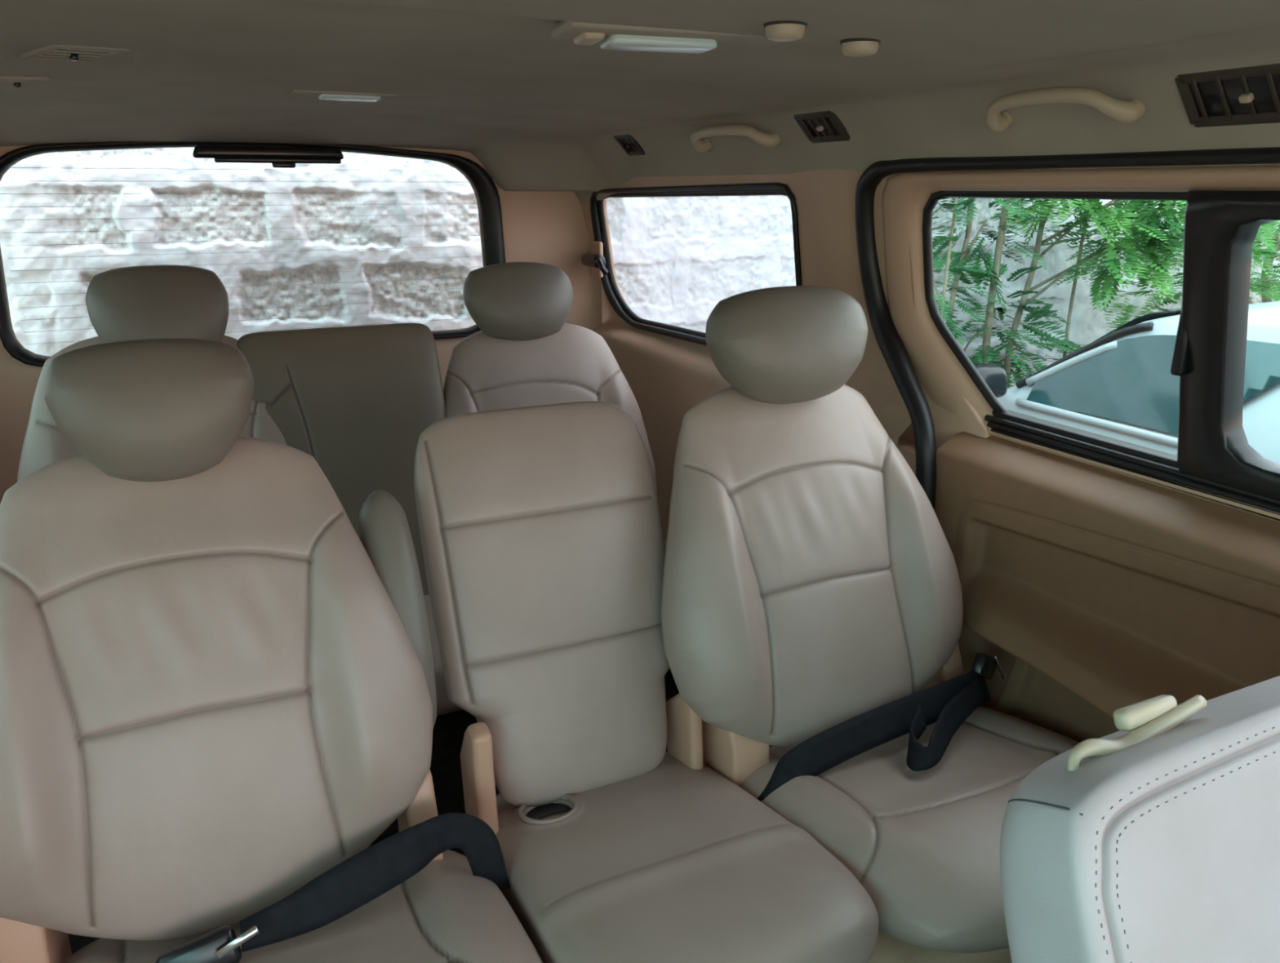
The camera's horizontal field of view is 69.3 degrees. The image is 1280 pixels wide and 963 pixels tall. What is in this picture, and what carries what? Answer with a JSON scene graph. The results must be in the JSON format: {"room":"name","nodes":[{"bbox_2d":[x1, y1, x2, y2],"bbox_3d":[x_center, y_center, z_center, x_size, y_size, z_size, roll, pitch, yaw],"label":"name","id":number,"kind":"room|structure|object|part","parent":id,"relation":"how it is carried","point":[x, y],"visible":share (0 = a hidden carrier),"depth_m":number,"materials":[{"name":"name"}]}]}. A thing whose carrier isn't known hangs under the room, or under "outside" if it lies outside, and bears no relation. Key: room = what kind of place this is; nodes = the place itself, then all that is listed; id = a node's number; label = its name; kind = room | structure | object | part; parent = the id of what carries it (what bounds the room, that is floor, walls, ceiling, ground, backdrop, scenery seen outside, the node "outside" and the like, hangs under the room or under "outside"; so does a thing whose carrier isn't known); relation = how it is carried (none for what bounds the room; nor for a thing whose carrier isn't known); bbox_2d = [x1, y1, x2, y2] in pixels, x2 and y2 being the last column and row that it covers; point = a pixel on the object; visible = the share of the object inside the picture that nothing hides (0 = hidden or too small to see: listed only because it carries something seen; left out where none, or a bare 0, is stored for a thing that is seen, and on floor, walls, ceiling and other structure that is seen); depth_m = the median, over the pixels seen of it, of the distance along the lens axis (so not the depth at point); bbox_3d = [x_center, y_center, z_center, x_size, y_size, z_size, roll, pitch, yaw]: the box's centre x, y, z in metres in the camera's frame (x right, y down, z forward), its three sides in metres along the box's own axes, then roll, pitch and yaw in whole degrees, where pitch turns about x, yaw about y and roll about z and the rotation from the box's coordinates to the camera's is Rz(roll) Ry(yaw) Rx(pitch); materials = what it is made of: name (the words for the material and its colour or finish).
{"room":"vehicle interior","nodes":[
{"label":"vehicle interior","id":0,"kind":"room"},
{"bbox_2d":[0,145,601,504],"bbox_3d":[-0.931,-0.256,2.536,1.760,1.350,0.114,-8,19,-24],"label":"frame","id":1,"kind":"structure","parent":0,"point":[543,227],"depth_m":2.69,"materials":[{"name":"beige plastic"}]},
{"bbox_2d":[0,141,505,366],"bbox_3d":[-0.964,-0.611,2.428,1.274,0.536,0.073,-8,19,-24],"label":"window","id":2,"kind":"structure","parent":1,"relation":"in","point":[486,190],"depth_m":2.42,"materials":[{"name":"clear glass"}]},
{"bbox_2d":[192,145,343,168],"bbox_3d":[-0.931,-0.817,2.333,0.354,0.051,0.045,-8,19,-24],"label":"lamp","id":3,"kind":"object","parent":2,"relation":"attached to","point":[280,157],"visible":1,"depth_m":2.32,"materials":[{"name":"black plastic"}]},
{"bbox_2d":[67,745,771,955],"bbox_3d":[-0.108,0.903,1.069,1.860,0.050,4.100,-8,19,-24],"label":"floor","id":4,"kind":"structure","parent":0,"point":[77,943],"depth_m":1.50,"materials":[{"name":"carpet"}]},
{"bbox_2d":[0,337,542,962],"bbox_3d":[-0.395,0.397,0.921,0.537,1.006,0.639,-8,19,-24],"label":"passenger seat","id":5,"kind":"object","parent":4,"relation":"on","point":[217,693],"visible":0.95,"depth_m":0.98,"materials":[{"name":"beige leather"}]},
{"bbox_3d":[-0.491,0.217,1.027,0.495,0.540,0.138,-8,-5,-24],"label":"backrest","id":6,"kind":"part","parent":5,"relation":"part of","materials":[{"name":"beige leather"}]},
{"bbox_2d":[62,849,542,962],"bbox_3d":[-0.348,0.546,0.910,0.500,0.133,0.510,-8,8,-24],"label":"cushion","id":7,"kind":"object","parent":5,"relation":"on","point":[444,913],"depth_m":0.98,"materials":[{"name":"beige leather"}]},
{"bbox_2d":[155,812,510,962],"bbox_3d":[-0.334,0.456,0.989,0.407,0.116,0.041,-10,20,-29],"label":"belt","id":8,"kind":"object","parent":5,"relation":"on","point":[383,866],"visible":1,"depth_m":0.99,"materials":[{"name":"black fabric"}]},
{"bbox_3d":[-0.299,0.166,1.144,0.068,0.316,0.090,-8,-6,-24],"label":"armrest","id":9,"kind":"part","parent":5,"relation":"part of","materials":[{"name":"beige leather"}]},
{"bbox_2d":[17,262,679,840],"bbox_3d":[-0.490,0.100,1.839,1.315,1.014,0.721,-8,19,-24],"label":"seats","id":10,"kind":"object","parent":4,"relation":"on","point":[359,401],"visible":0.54,"depth_m":1.94,"materials":[{"name":"beige leather"}]},
{"bbox_3d":[-0.925,0.023,1.835,0.538,0.650,0.120,-8,-1,-24],"label":"backrest","id":11,"kind":"part","parent":10,"relation":"part of","materials":[{"name":"beige leather"}]},
{"bbox_3d":[-0.606,-0.014,1.983,0.410,0.633,0.110,-8,-1,-24],"label":"backrest","id":12,"kind":"part","parent":10,"relation":"part of","materials":[{"name":"grey leather"}]},
{"bbox_2d":[423,594,463,715],"bbox_3d":[-0.450,0.335,1.798,1.240,0.130,0.480,-8,11,-24],"label":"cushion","id":13,"kind":"object","parent":10,"relation":"on","point":[444,706],"depth_m":1.60,"materials":[{"name":"beige leather"}]},
{"bbox_3d":[-0.471,0.498,1.898,1.200,0.220,0.400,-8,19,-24],"label":"seat","id":14,"kind":"part","parent":10,"relation":"part of","materials":[{"name":"leather"}]},
{"bbox_3d":[-0.217,-0.062,2.152,0.523,0.618,0.120,-8,-1,-24],"label":"backrest","id":15,"kind":"part","parent":10,"relation":"part of","materials":[{"name":"beige leather"}]},
{"bbox_2d":[413,401,878,962],"bbox_3d":[-0.019,0.388,1.180,0.374,0.865,0.684,-8,19,-24],"label":"seat","id":16,"kind":"object","parent":4,"relation":"on","point":[543,544],"visible":0.97,"depth_m":1.22,"materials":[{"name":"beige leather"}]},
{"bbox_3d":[-0.118,0.162,1.300,0.344,0.541,0.108,-8,-4,-24],"label":"backrest","id":17,"kind":"part","parent":16,"relation":"part of","materials":[{"name":"beige leather"}]},
{"bbox_2d":[517,794,578,824],"bbox_3d":[-0.119,0.429,1.211,0.080,0.025,0.078,-8,19,-24],"label":"cup holder","id":18,"kind":"object","parent":16,"relation":"on","point":[532,809],"depth_m":1.22,"materials":[{"name":"beige plastic"}]},
{"bbox_2d":[495,751,878,962],"bbox_3d":[0.014,0.482,1.146,0.350,0.119,0.540,-8,8,-24],"label":"cushion","id":19,"kind":"object","parent":16,"relation":"on","point":[664,859],"depth_m":1.03,"materials":[{"name":"beige leather"}]},
{"bbox_2d":[661,285,1079,962],"bbox_3d":[0.345,0.281,1.254,0.540,1.025,0.646,-8,19,-24],"label":"passenger seat","id":20,"kind":"object","parent":4,"relation":"on","point":[811,584],"visible":0.82,"depth_m":1.28,"materials":[{"name":"beige leather"}]},
{"bbox_3d":[0.248,0.112,1.359,0.495,0.540,0.138,-8,-5,-24],"label":"backrest","id":21,"kind":"part","parent":20,"relation":"part of","materials":[{"name":"beige leather"}]},
{"bbox_2d":[756,652,1004,801],"bbox_3d":[0.364,0.377,1.295,0.464,0.168,0.145,-8,19,-24],"label":"belt","id":22,"kind":"object","parent":20,"relation":"on","point":[948,704],"visible":0.91,"depth_m":1.28,"materials":[{"name":"black fabric"}]},
{"bbox_2d":[740,706,1079,953],"bbox_3d":[0.405,0.438,1.249,0.476,0.133,0.510,-8,8,-24],"label":"cushion","id":23,"kind":"object","parent":20,"relation":"on","point":[924,846],"depth_m":1.11,"materials":[{"name":"beige leather"}]},
{"bbox_3d":[0.407,0.533,1.275,0.451,0.150,0.377,-8,19,-24],"label":"seat","id":24,"kind":"part","parent":20,"relation":"part of","materials":[{"name":"beige leather"}]},
{"bbox_2d":[1000,675,1279,962],"bbox_3d":[0.631,0.613,0.590,0.550,0.794,0.697,-8,19,-24],"label":"seat","id":25,"kind":"object","parent":4,"relation":"on","point":[1154,839],"visible":1,"depth_m":0.63,"materials":[{"name":"leather"}]},
{"bbox_2d":[0,0,1279,204],"bbox_3d":[-0.106,-0.268,0.686,1.675,0.228,4.020,-8,19,-24],"label":"ceiling","id":26,"kind":"structure","parent":0,"point":[489,80],"depth_m":1.19,"materials":[{"name":"grey fabric"}]},
{"bbox_2d":[0,75,50,87],"bbox_3d":[-0.914,-0.585,1.357,0.114,0.014,0.064,17,24,42],"label":"ceiling vent","id":27,"kind":"object","parent":26,"relation":"in","point":[5,80],"visible":1,"depth_m":1.33,"materials":[{"name":"grey plastic"}]},
{"bbox_2d":[17,44,130,62],"bbox_3d":[-0.695,-0.524,1.137,0.164,0.013,0.084,17,26,42],"label":"ceiling vent","id":28,"kind":"object","parent":26,"relation":"in","point":[59,53],"visible":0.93,"depth_m":1.13,"materials":[{"name":"grey plastic"}]},
{"bbox_2d":[288,89,397,102],"bbox_3d":[-0.518,-0.674,1.617,0.175,0.014,0.070,-8,19,-24],"label":"recessed light","id":29,"kind":"object","parent":26,"relation":"in","point":[322,95],"visible":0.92,"depth_m":1.60,"materials":[{"name":"grey plastic"}]},
{"bbox_2d":[613,134,644,155],"bbox_3d":[-0.025,-0.809,2.224,0.047,0.049,0.099,-8,19,-24],"label":"ceiling vent","id":30,"kind":"object","parent":26,"relation":"in","point":[628,144],"visible":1,"depth_m":2.22,"materials":[{"name":"black plastic"}]},
{"bbox_2d":[551,20,784,53],"bbox_3d":[0.035,-0.442,0.920,0.235,0.020,0.085,-6,19,-17],"label":"recessed light","id":31,"kind":"object","parent":26,"relation":"in","point":[611,37],"visible":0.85,"depth_m":0.90,"materials":[{"name":"beige plastic"}]},
{"bbox_2d":[573,32,604,45],"bbox_3d":[-0.050,-0.436,0.901,0.022,0.015,0.045,-6,19,-17],"label":"switch","id":32,"kind":"object","parent":31,"relation":"attached to","point":[579,38],"depth_m":0.89,"materials":[{"name":"beige plastic"}]},
{"bbox_2d":[690,124,780,152],"bbox_3d":[0.174,-0.667,1.799,0.077,0.045,0.284,-8,19,-24],"label":"handle","id":33,"kind":"object","parent":26,"relation":"attached to","point":[771,140],"visible":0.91,"depth_m":1.73,"materials":[{"name":"beige plastic"}]},
{"bbox_2d":[763,20,807,41],"bbox_3d":[0.133,-0.411,0.845,0.042,0.016,0.042,-8,19,-24],"label":"knob","id":34,"kind":"object","parent":26,"relation":"attached to","point":[779,30],"visible":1,"depth_m":0.83,"materials":[{"name":"beige plastic"}]},
{"bbox_2d":[793,111,850,142],"bbox_3d":[0.305,-0.597,1.556,0.047,0.049,0.114,-8,19,-24],"label":"ceiling vent","id":35,"kind":"object","parent":26,"relation":"in","point":[823,126],"visible":1,"depth_m":1.55,"materials":[{"name":"brown plastic"}]},
{"bbox_2d":[840,37,880,57],"bbox_3d":[0.219,-0.432,0.922,0.042,0.016,0.042,-8,19,-24],"label":"knob","id":36,"kind":"object","parent":26,"relation":"attached to","point":[860,46],"visible":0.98,"depth_m":0.91,"materials":[{"name":"beige plastic"}]},
{"bbox_2d":[986,87,1146,132],"bbox_3d":[0.505,-0.455,1.131,0.076,0.043,0.222,-8,19,-24],"label":"handle","id":37,"kind":"object","parent":26,"relation":"attached to","point":[1131,111],"visible":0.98,"depth_m":1.08,"materials":[{"name":"beige plastic"}]},
{"bbox_2d":[1174,63,1279,127],"bbox_3d":[0.619,-0.393,0.940,0.048,0.055,0.144,-8,19,-24],"label":"ceiling vent","id":38,"kind":"object","parent":26,"relation":"in","point":[1246,95],"visible":1,"depth_m":0.95,"materials":[{"name":"brown plastic"}]},
{"bbox_2d":[580,168,915,547],"bbox_3d":[0.121,-0.149,2.348,0.207,1.260,1.589,-9,20,-27],"label":"panel","id":39,"kind":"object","parent":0,"point":[666,376],"depth_m":2.03,"materials":[{"name":"beige plastic"}]},
{"bbox_2d":[581,240,608,277],"bbox_3d":[-0.121,-0.626,2.627,0.055,0.100,0.186,-7,19,-21],"label":"clip","id":40,"kind":"object","parent":39,"relation":"attached to","point":[596,260],"visible":1,"depth_m":2.64,"materials":[{"name":"beige plastic"}]},
{"bbox_3d":[-0.125,-0.644,2.685,0.012,0.100,0.070,-8,19,-24],"label":"mounting plate","id":41,"kind":"part","parent":40,"relation":"part of","materials":[{"name":"beige plastic"}]},
{"bbox_2d":[590,182,801,346],"bbox_3d":[0.112,-0.526,2.274,0.120,0.393,1.053,-8,19,-24],"label":"window","id":42,"kind":"structure","parent":39,"relation":"in","point":[677,252],"depth_m":2.27,"materials":[{"name":"clear glass"}]},
{"bbox_2d":[897,437,915,475],"bbox_3d":[0.482,0.291,1.723,0.050,0.740,0.300,-8,19,-24],"label":"trim","id":43,"kind":"structure","parent":39,"relation":"attached to","point":[907,448],"depth_m":1.60,"materials":[{"name":"beige plastic"}]},
{"bbox_2d":[866,372,991,450],"bbox_3d":[0.498,-0.150,1.602,0.020,0.255,0.300,-8,19,-24],"label":"trim","id":44,"kind":"structure","parent":39,"relation":"attached to","point":[882,390],"depth_m":1.58,"materials":[{"name":"beige plastic"}]},
{"bbox_2d":[854,146,1279,511],"bbox_3d":[0.758,0.047,0.936,0.085,0.743,1.743,-8,19,-24],"label":"door seal","id":45,"kind":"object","parent":39,"relation":"attached to","point":[894,352],"depth_m":1.51,"materials":[{"name":"black rubber"}]},
{"bbox_2d":[881,164,1279,742],"bbox_3d":[0.833,0.304,0.900,0.214,1.174,1.919,-8,19,-23],"label":"door","id":46,"kind":"structure","parent":39,"relation":"in","point":[1102,575],"depth_m":1.24,"materials":[{"name":"beige plastic"}]},
{"bbox_3d":[0.853,0.521,0.871,0.167,0.778,1.730,-8,19,-24],"label":"panel","id":47,"kind":"part","parent":46,"relation":"part of","materials":[{"name":"brown plastic"}]},
{"bbox_3d":[0.902,-0.029,0.694,0.118,0.358,1.045,-8,19,-24],"label":"sash frame","id":48,"kind":"part","parent":46,"relation":"part of","materials":[{"name":"black plastic"}]},
{"label":"outside","id":49,"kind":"structure","parent":0,"visible":0},
{"label":"ground","id":50,"kind":"structure","parent":49,"visible":0},
{"bbox_2d":[0,147,1279,388],"bbox_3d":[2.256,-0.942,4.281,10.200,2.700,0.037,-8,19,-24],"label":"wall","id":51,"kind":"structure","parent":50,"relation":"on","point":[192,188],"depth_m":2.74,"materials":[{"name":"white stone"}]},
{"bbox_2d":[940,197,958,318],"bbox_3d":[1.153,-0.395,3.552,0.065,2.101,0.018,-8,19,-24],"label":"stem","id":52,"kind":"object","parent":50,"relation":"on","point":[956,200],"visible":0.11,"depth_m":3.40,"materials":[{"name":"green plant"}]},
{"bbox_2d":[980,198,1009,364],"bbox_3d":[1.381,-0.387,3.691,0.083,2.002,0.042,-8,19,-24],"label":"stem","id":53,"kind":"object","parent":50,"relation":"on","point":[1001,234],"visible":0.19,"depth_m":3.55,"materials":[{"name":"green plant"}]},
{"bbox_2d":[932,197,1087,388],"bbox_3d":[1.419,-0.382,3.636,1.102,2.026,0.449,-8,19,-24],"label":"tree","id":54,"kind":"object","parent":50,"relation":"on","point":[960,258],"visible":0.52,"depth_m":3.55,"materials":[{"name":"green plant"}]},
{"bbox_2d":[1062,200,1090,357],"bbox_3d":[1.778,-0.444,3.869,0.067,2.001,0.021,-8,19,-24],"label":"stem","id":55,"kind":"object","parent":50,"relation":"on","point":[1082,241],"visible":0.15,"depth_m":3.76,"materials":[{"name":"green plant"}]},
{"bbox_2d":[993,198,1256,388],"bbox_3d":[1.887,-0.497,3.707,1.210,2.202,0.662,-8,19,-24],"label":"tree","id":56,"kind":"object","parent":50,"relation":"on","point":[1149,233],"visible":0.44,"depth_m":3.55,"materials":[{"name":"green plant"}]},
{"bbox_2d":[974,301,1279,463],"bbox_3d":[2.561,0.379,2.093,1.845,1.379,3.820,-8,19,-24],"label":"parked car","id":57,"kind":"object","parent":50,"relation":"on","point":[1120,385],"visible":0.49,"depth_m":2.70,"materials":[{"name":"silver metal"}]},
{"bbox_2d":[974,363,1007,397],"bbox_3d":[1.117,-0.325,3.000,0.150,0.110,0.094,-8,19,-24],"label":"mirror","id":58,"kind":"object","parent":57,"relation":"attached to","point":[994,375],"depth_m":2.96,"materials":[{"name":"black plastic"}]},
{"bbox_3d":[1.655,0.007,2.188,0.024,0.024,1.960,-8,19,-24],"label":"window sill","id":59,"kind":"part","parent":57,"relation":"part of","materials":[{"name":"silver metal"}]},
{"bbox_2d":[1088,204,1279,333],"bbox_3d":[3.266,-0.659,4.377,2.671,2.104,0.593,-8,19,-24],"label":"tree","id":60,"kind":"object","parent":50,"relation":"on","point":[1266,230],"visible":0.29,"depth_m":4.06,"materials":[{"name":"green plant"}]}
]}

